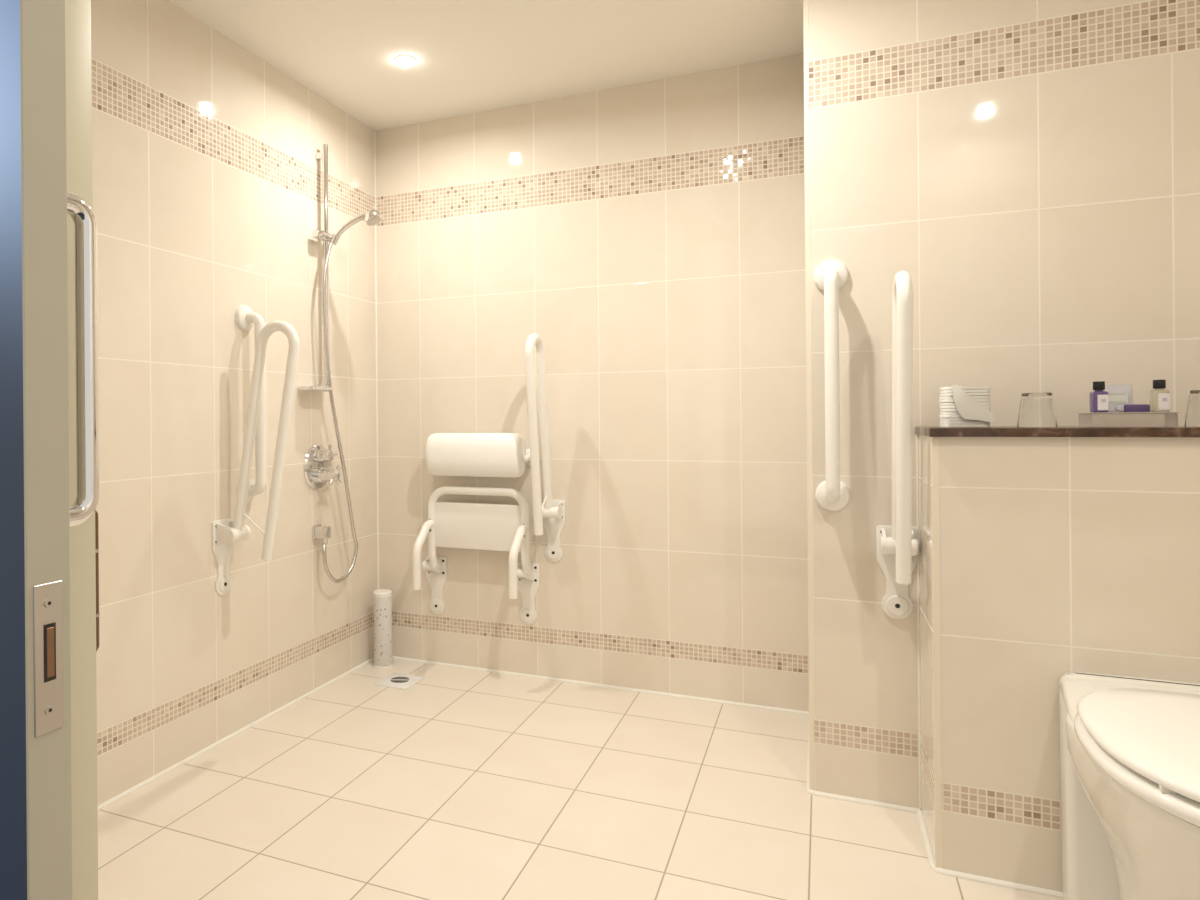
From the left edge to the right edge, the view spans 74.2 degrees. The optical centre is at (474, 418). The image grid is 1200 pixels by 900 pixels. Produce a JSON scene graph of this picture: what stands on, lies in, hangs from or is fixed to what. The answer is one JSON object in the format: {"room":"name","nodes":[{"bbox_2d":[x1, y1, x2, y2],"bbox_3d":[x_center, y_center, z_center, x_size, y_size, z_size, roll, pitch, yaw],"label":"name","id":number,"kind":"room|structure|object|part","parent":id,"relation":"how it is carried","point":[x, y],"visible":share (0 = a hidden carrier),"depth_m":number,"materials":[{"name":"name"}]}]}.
{"room":"accessible bathroom","nodes":[
{"label":"accessible bathroom","id":0,"kind":"room"},
{"bbox_2d":[91,55,97,830],"bbox_3d":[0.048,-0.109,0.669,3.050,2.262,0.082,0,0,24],"label":"door frame","id":1,"kind":"structure","parent":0,"point":[91,55],"depth_m":0.94,"materials":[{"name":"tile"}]},
{"bbox_2d":[0,0,98,899],"bbox_3d":[-0.857,-0.034,1.013,0.955,2.114,0.109,0,0,24],"label":"door","id":2,"kind":"structure","parent":1,"relation":"in","point":[37,518],"depth_m":0.79,"materials":[{"name":"beige paint"}]},
{"bbox_3d":[-0.433,0.243,0.792,0.003,0.151,0.032,0,0,24],"label":"lock plate","id":3,"kind":"part","parent":2,"relation":"part of","materials":[{"name":"silver metal"}]},
{"bbox_3d":[-0.441,-0.064,0.856,0.032,0.375,0.058,0,0,24],"label":"pull handle","id":4,"kind":"part","parent":2,"relation":"part of","materials":[{"name":"silver metal"}]},
{"bbox_2d":[65,0,97,899],"bbox_3d":[-0.478,-0.014,0.903,0.008,2.080,0.084,0,0,24],"label":"trim","id":5,"kind":"structure","parent":1,"relation":"attached to","point":[77,12],"depth_m":0.92,"materials":[{"name":"beige paint"}]},
{"bbox_2d":[95,510,99,651],"bbox_3d":[-0.462,0.197,0.946,0.008,0.180,0.013,0,0,24],"label":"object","id":6,"kind":"object","parent":1,"relation":"attached to","point":[96,512],"visible":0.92,"depth_m":0.95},
{"bbox_2d":[91,0,377,804],"bbox_3d":[-0.925,-0.102,2.382,0.120,2.262,2.440,0,0,24],"label":"wall","id":7,"kind":"structure","parent":0,"point":[207,172],"depth_m":2.45,"materials":[{"name":"tile"}]},
{"bbox_2d":[98,657,373,810],"bbox_3d":[-0.863,1.027,2.345,0.015,0.016,2.216,0,0,24],"label":"trim","id":8,"kind":"structure","parent":7,"relation":"attached to","point":[171,768],"depth_m":2.46,"materials":[{"name":"white plastic"}]},
{"bbox_2d":[235,305,266,502],"bbox_3d":[-0.727,-0.048,2.575,0.084,0.657,0.086,0,0,24],"label":"grab bar","id":9,"kind":"object","parent":7,"relation":"attached to","point":[245,318],"visible":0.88,"depth_m":2.55,"materials":[{"name":"white plastic"}]},
{"bbox_2d":[212,321,299,594],"bbox_3d":[-0.670,0.132,2.430,0.302,0.864,0.095,0,0,24],"label":"support rail","id":10,"kind":"object","parent":7,"relation":"attached to","point":[225,532],"visible":1,"depth_m":2.42,"materials":[{"name":"white plastic"}]},
{"bbox_3d":[-0.801,0.444,2.490,0.011,0.241,0.095,0,0,24],"label":"wall plate","id":11,"kind":"part","parent":10,"relation":"part of","materials":[{"name":"white plastic"}]},
{"bbox_3d":[-0.649,0.070,2.421,0.256,0.740,0.033,0,0,24],"label":"rail","id":12,"kind":"part","parent":10,"relation":"part of","materials":[{"name":"white"}]},
{"bbox_2d":[299,144,339,391],"bbox_3d":[-0.577,-0.569,2.899,0.102,0.938,0.165,0,0,24],"label":"shower rail","id":13,"kind":"object","parent":7,"relation":"attached to","point":[325,236],"visible":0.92,"depth_m":2.95,"materials":[{"name":"silver metal"}]},
{"bbox_3d":[-0.582,-0.113,2.900,0.078,0.026,0.161,0,0,24],"label":"soap dish","id":14,"kind":"part","parent":13,"relation":"part of","materials":[{"name":"silver metal"}]},
{"bbox_3d":[-0.565,-0.570,2.962,0.022,0.937,0.022,0,0,24],"label":"rail","id":15,"kind":"part","parent":13,"relation":"part of","materials":[{"name":"silver metal"}]},
{"bbox_2d":[321,210,381,582],"bbox_3d":[-0.434,-0.071,2.964,0.233,1.402,0.225,0,0,24],"label":"shower","id":16,"kind":"object","parent":13,"relation":"hanging from","point":[372,217],"visible":1,"depth_m":2.92,"materials":[{"name":"silver metal"}]},
{"bbox_3d":[-0.475,-0.708,2.925,0.148,0.113,0.025,0,0,14],"label":"handle","id":17,"kind":"part","parent":16,"relation":"part of","materials":[{"name":"silver metal"}]},
{"bbox_3d":[-0.373,-0.732,2.897,0.052,0.026,0.058,0,0,24],"label":"spray plate","id":18,"kind":"part","parent":16,"relation":"part of","materials":[{"name":"silver metal"}]},
{"bbox_2d":[312,524,330,544],"bbox_3d":[-0.576,0.439,2.939,0.056,0.072,0.050,0,0,24],"label":"outlet","id":19,"kind":"object","parent":7,"relation":"attached to","point":[319,531],"visible":1,"depth_m":2.92,"materials":[{"name":"silver metal"}]},
{"bbox_2d":[303,444,340,489],"bbox_3d":[-0.556,0.183,2.942,0.094,0.173,0.172,0,0,24],"label":"mixer valve","id":20,"kind":"object","parent":7,"relation":"attached to","point":[317,468],"visible":1,"depth_m":2.92,"materials":[{"name":"silver metal"}]},
{"bbox_3d":[-0.561,0.133,2.955,0.056,0.071,0.072,0,0,24],"label":"flow lever","id":21,"kind":"part","parent":20,"relation":"part of","materials":[{"name":"silver metal"}]},
{"bbox_3d":[-0.551,0.214,2.940,0.084,0.074,0.074,0,0,24],"label":"cross handle","id":22,"kind":"part","parent":20,"relation":"part of","materials":[{"name":"silver metal"}]},
{"bbox_2d":[374,131,378,589],"bbox_3d":[-0.423,-0.109,3.362,0.009,2.253,0.009,0,0,24],"label":"trim","id":23,"kind":"structure","parent":7,"relation":"attached to","point":[374,131],"depth_m":3.36,"materials":[{"name":"white"}]},
{"bbox_2d":[169,0,803,130],"bbox_3d":[0.514,-1.284,1.738,3.290,0.080,2.440,0,0,24],"label":"ceiling","id":24,"kind":"structure","parent":0,"point":[471,56],"depth_m":2.58,"materials":[{"name":"white paint"}]},
{"bbox_2d":[394,55,415,67],"bbox_3d":[-0.241,-1.226,2.697,0.076,0.024,0.076,0,0,24],"label":"recessed light","id":25,"kind":"object","parent":24,"relation":"in","point":[405,61],"visible":1,"depth_m":2.68,"materials":[{"name":"white"}]},
{"bbox_2d":[98,659,1061,899],"bbox_3d":[0.525,1.058,1.719,3.290,0.080,2.480,0,0,24],"label":"floor","id":26,"kind":"structure","parent":0,"point":[457,783],"depth_m":2.02,"materials":[{"name":"tile"}]},
{"bbox_2d":[373,589,392,668],"bbox_3d":[-0.380,0.870,3.228,0.078,0.311,0.078,0,0,24],"label":"canister","id":27,"kind":"object","parent":26,"relation":"on","point":[383,650],"visible":1,"depth_m":3.20,"materials":[{"name":"white plastic"}]},
{"bbox_2d":[375,672,424,689],"bbox_3d":[-0.292,1.021,3.040,0.142,0.006,0.148,0,0,24],"label":"floor drain","id":28,"kind":"object","parent":26,"relation":"on","point":[394,680],"visible":1,"depth_m":3.03,"materials":[{"name":"white"}]},
{"bbox_2d":[918,435,1199,891],"bbox_3d":[1.576,0.523,1.658,1.072,0.972,0.284,0,0,24],"label":"wall ledge","id":29,"kind":"object","parent":26,"relation":"on","point":[1059,556],"visible":0.83,"depth_m":1.67,"materials":[{"name":"tile"}]},
{"bbox_2d":[931,437,941,867],"bbox_3d":[1.035,0.526,1.750,0.013,0.967,0.013,0,0,24],"label":"trim","id":30,"kind":"structure","parent":29,"relation":"attached to","point":[934,440],"depth_m":1.74,"materials":[{"name":"beige tile"}]},
{"bbox_2d":[917,809,1061,898],"bbox_3d":[1.567,1.007,1.655,1.073,0.016,0.288,0,0,24],"label":"trim","id":31,"kind":"structure","parent":29,"relation":"attached to","point":[982,879],"depth_m":1.71,"materials":[{"name":"white plastic"}]},
{"bbox_2d":[915,426,1199,436],"bbox_3d":[1.564,0.027,1.652,1.078,0.020,0.301,0,0,24],"label":"shelf","id":32,"kind":"object","parent":29,"relation":"on","point":[930,431],"visible":1,"depth_m":1.64,"materials":[{"name":"stone"}]},
{"bbox_2d":[939,385,993,426],"bbox_3d":[1.145,-0.029,1.822,0.097,0.098,0.098,0,0,24],"label":"stack","id":33,"kind":"object","parent":32,"relation":"on","point":[962,406],"visible":1,"depth_m":1.78,"materials":[{"name":"white paper"}]},
{"bbox_2d":[1017,393,1057,426],"bbox_3d":[1.259,-0.019,1.748,0.074,0.076,0.074,0,0,24],"label":"glass tumbler","id":34,"kind":"object","parent":32,"relation":"on","point":[1036,409],"visible":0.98,"depth_m":1.72,"materials":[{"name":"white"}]},
{"bbox_2d":[1077,412,1179,426],"bbox_3d":[1.405,0.003,1.683,0.150,0.030,0.104,0,0,24],"label":"tray","id":35,"kind":"object","parent":32,"relation":"on","point":[1146,419],"visible":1,"depth_m":1.64,"materials":[{"name":"white plastic"}]},
{"bbox_2d":[1089,381,1108,412],"bbox_3d":[1.355,-0.046,1.694,0.028,0.067,0.028,0,0,20],"label":"toiletry bottle","id":36,"kind":"object","parent":35,"relation":"on","point":[1098,398],"visible":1,"depth_m":1.68,"materials":[{"name":"purple plastic"}]},
{"bbox_2d":[1103,384,1132,411],"bbox_3d":[1.405,-0.043,1.713,0.060,0.060,0.019,0,0,24],"label":"sachet","id":37,"kind":"object","parent":35,"relation":"on","point":[1118,395],"visible":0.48,"depth_m":1.71,"materials":[{"name":"white paper"}]},
{"bbox_2d":[1115,404,1149,411],"bbox_3d":[1.400,-0.021,1.661,0.056,0.017,0.022,0,0,27],"label":"tube","id":38,"kind":"object","parent":35,"relation":"on","point":[1126,407],"visible":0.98,"depth_m":1.65,"materials":[{"name":"purple plastic"}]},
{"bbox_2d":[1149,380,1169,411],"bbox_3d":[1.449,-0.048,1.652,0.028,0.068,0.028,0,0,20],"label":"toiletry bottle","id":39,"kind":"object","parent":35,"relation":"on","point":[1159,398],"visible":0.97,"depth_m":1.64,"materials":[{"name":"clear plastic"}]},
{"bbox_2d":[1184,390,1199,426],"bbox_3d":[1.529,-0.021,1.628,0.074,0.076,0.074,0,0,24],"label":"glass tumbler","id":40,"kind":"object","parent":32,"relation":"on","point":[1192,419],"visible":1,"depth_m":1.62,"materials":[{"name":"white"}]},
{"bbox_2d":[1059,672,1199,899],"bbox_3d":[1.229,0.759,1.272,0.406,0.506,0.705,0,0,24],"label":"toilet","id":41,"kind":"object","parent":26,"relation":"on","point":[1130,746],"visible":1,"depth_m":1.31,"materials":[{"name":"white ceramic"}]},
{"bbox_3d":[1.198,0.548,1.206,0.406,0.026,0.560,0,0,24],"label":"seat","id":42,"kind":"part","parent":41,"relation":"part of","materials":[{"name":"white plastic"}]},
{"bbox_3d":[1.199,0.516,1.209,0.394,0.021,0.554,0,0,24],"label":"lid","id":43,"kind":"part","parent":41,"relation":"part of","materials":[{"name":"white plastic"}]},
{"bbox_2d":[376,53,808,711],"bbox_3d":[0.385,-0.112,3.069,1.715,2.262,0.120,0,0,24],"label":"wall","id":44,"kind":"structure","parent":0,"point":[651,234],"depth_m":2.94,"materials":[{"name":"tile"}]},
{"bbox_2d":[412,486,539,623],"bbox_3d":[-0.021,0.542,3.061,0.499,0.542,0.228,0,0,24],"label":"shower seat","id":45,"kind":"object","parent":44,"relation":"attached to","point":[481,526],"visible":1,"depth_m":3.07,"materials":[{"name":"white plastic"}]},
{"bbox_3d":[-0.205,0.537,3.096,0.033,0.258,0.144,0,0,24],"label":"leg","id":46,"kind":"part","parent":45,"relation":"part of","materials":[{"name":"white"}]},
{"bbox_3d":[-0.160,0.694,3.242,0.095,0.241,0.011,0,0,24],"label":"wall plate","id":47,"kind":"part","parent":45,"relation":"part of","materials":[{"name":"white plastic"}]},
{"bbox_3d":[0.011,0.427,3.089,0.386,0.180,0.022,0,0,24],"label":"seat panel","id":48,"kind":"part","parent":45,"relation":"part of","materials":[{"name":"white plastic"}]},
{"bbox_3d":[0.013,0.437,3.092,0.436,0.333,0.050,0,0,24],"label":"seat frame","id":49,"kind":"part","parent":45,"relation":"part of","materials":[{"name":"white"}]},
{"bbox_3d":[0.163,0.534,2.933,0.033,0.258,0.144,0,0,24],"label":"leg","id":50,"kind":"part","parent":45,"relation":"part of","materials":[{"name":"white"}]},
{"bbox_3d":[0.209,0.691,3.078,0.095,0.241,0.011,0,0,24],"label":"wall plate","id":51,"kind":"part","parent":45,"relation":"part of","materials":[{"name":"white plastic"}]},
{"bbox_2d":[426,433,540,477],"bbox_3d":[0.008,0.144,3.093,0.482,0.172,0.144,0,0,24],"label":"padded backrest","id":52,"kind":"object","parent":44,"relation":"attached to","point":[447,454],"visible":0.92,"depth_m":3.03,"materials":[{"name":"white plastic"}]},
{"bbox_3d":[0.195,0.154,3.028,0.042,0.028,0.087,0,0,24],"label":"arm","id":53,"kind":"part","parent":52,"relation":"part of","materials":[{"name":"white"}]},
{"bbox_2d":[525,333,565,561],"bbox_3d":[0.249,0.124,2.912,0.095,0.869,0.280,0,0,24],"label":"support rail","id":54,"kind":"object","parent":44,"relation":"attached to","point":[549,513],"visible":1,"depth_m":2.91,"materials":[{"name":"white plastic"}]},
{"bbox_3d":[0.239,0.059,2.891,0.033,0.740,0.234,0,0,24],"label":"rail","id":55,"kind":"part","parent":54,"relation":"part of","materials":[{"name":"white"}]},
{"bbox_3d":[0.306,0.438,3.034,0.095,0.241,0.011,0,0,24],"label":"wall plate","id":56,"kind":"part","parent":54,"relation":"part of","materials":[{"name":"white plastic"}]},
{"bbox_2d":[393,656,808,714],"bbox_3d":[0.370,1.017,3.010,1.711,0.016,0.015,0,0,24],"label":"trim","id":57,"kind":"structure","parent":44,"relation":"attached to","point":[394,657],"depth_m":2.94,"materials":[{"name":"white"}]},
{"bbox_2d":[808,0,1199,807],"bbox_3d":[1.655,-0.122,2.173,1.335,2.262,0.725,0,0,24],"label":"wall","id":58,"kind":"structure","parent":0,"point":[1032,167],"depth_m":1.96,"materials":[{"name":"tile"}]},
{"bbox_2d":[803,0,814,790],"bbox_3d":[0.905,-0.118,2.115,0.013,2.257,0.013,0,0,24],"label":"trim","id":59,"kind":"structure","parent":58,"relation":"attached to","point":[805,2],"depth_m":2.11,"materials":[{"name":"beige tile"}]},
{"bbox_2d":[813,260,850,510],"bbox_3d":[0.938,-0.087,2.049,0.086,0.672,0.084,0,0,24],"label":"grab bar","id":60,"kind":"object","parent":58,"relation":"attached to","point":[830,276],"visible":1,"depth_m":2.02,"materials":[{"name":"white plastic"}]},
{"bbox_2d":[806,736,918,812],"bbox_3d":[1.140,1.011,2.329,0.269,0.016,0.606,0,0,24],"label":"trim","id":61,"kind":"structure","parent":58,"relation":"attached to","point":[811,792],"depth_m":2.06,"materials":[{"name":"white plastic"}]},
{"bbox_2d":[876,271,917,618],"bbox_3d":[1.036,0.087,1.896,0.095,0.868,0.285,0,0,24],"label":"support rail","id":62,"kind":"object","parent":58,"relation":"attached to","point":[896,544],"visible":1,"depth_m":1.84,"materials":[{"name":"white plastic"}]},
{"bbox_3d":[1.094,0.401,2.021,0.095,0.241,0.011,0,0,24],"label":"wall plate","id":63,"kind":"part","parent":62,"relation":"part of","materials":[{"name":"white plastic"}]},
{"bbox_3d":[1.026,0.024,1.875,0.033,0.740,0.239,0,0,24],"label":"rail","id":64,"kind":"part","parent":62,"relation":"part of","materials":[{"name":"white"}]},
{"bbox_2d":[916,435,920,808],"bbox_3d":[1.142,0.523,2.005,0.008,0.960,0.008,0,0,24],"label":"trim","id":65,"kind":"structure","parent":58,"relation":"attached to","point":[917,456],"depth_m":2.00,"materials":[{"name":"white"}]}
]}

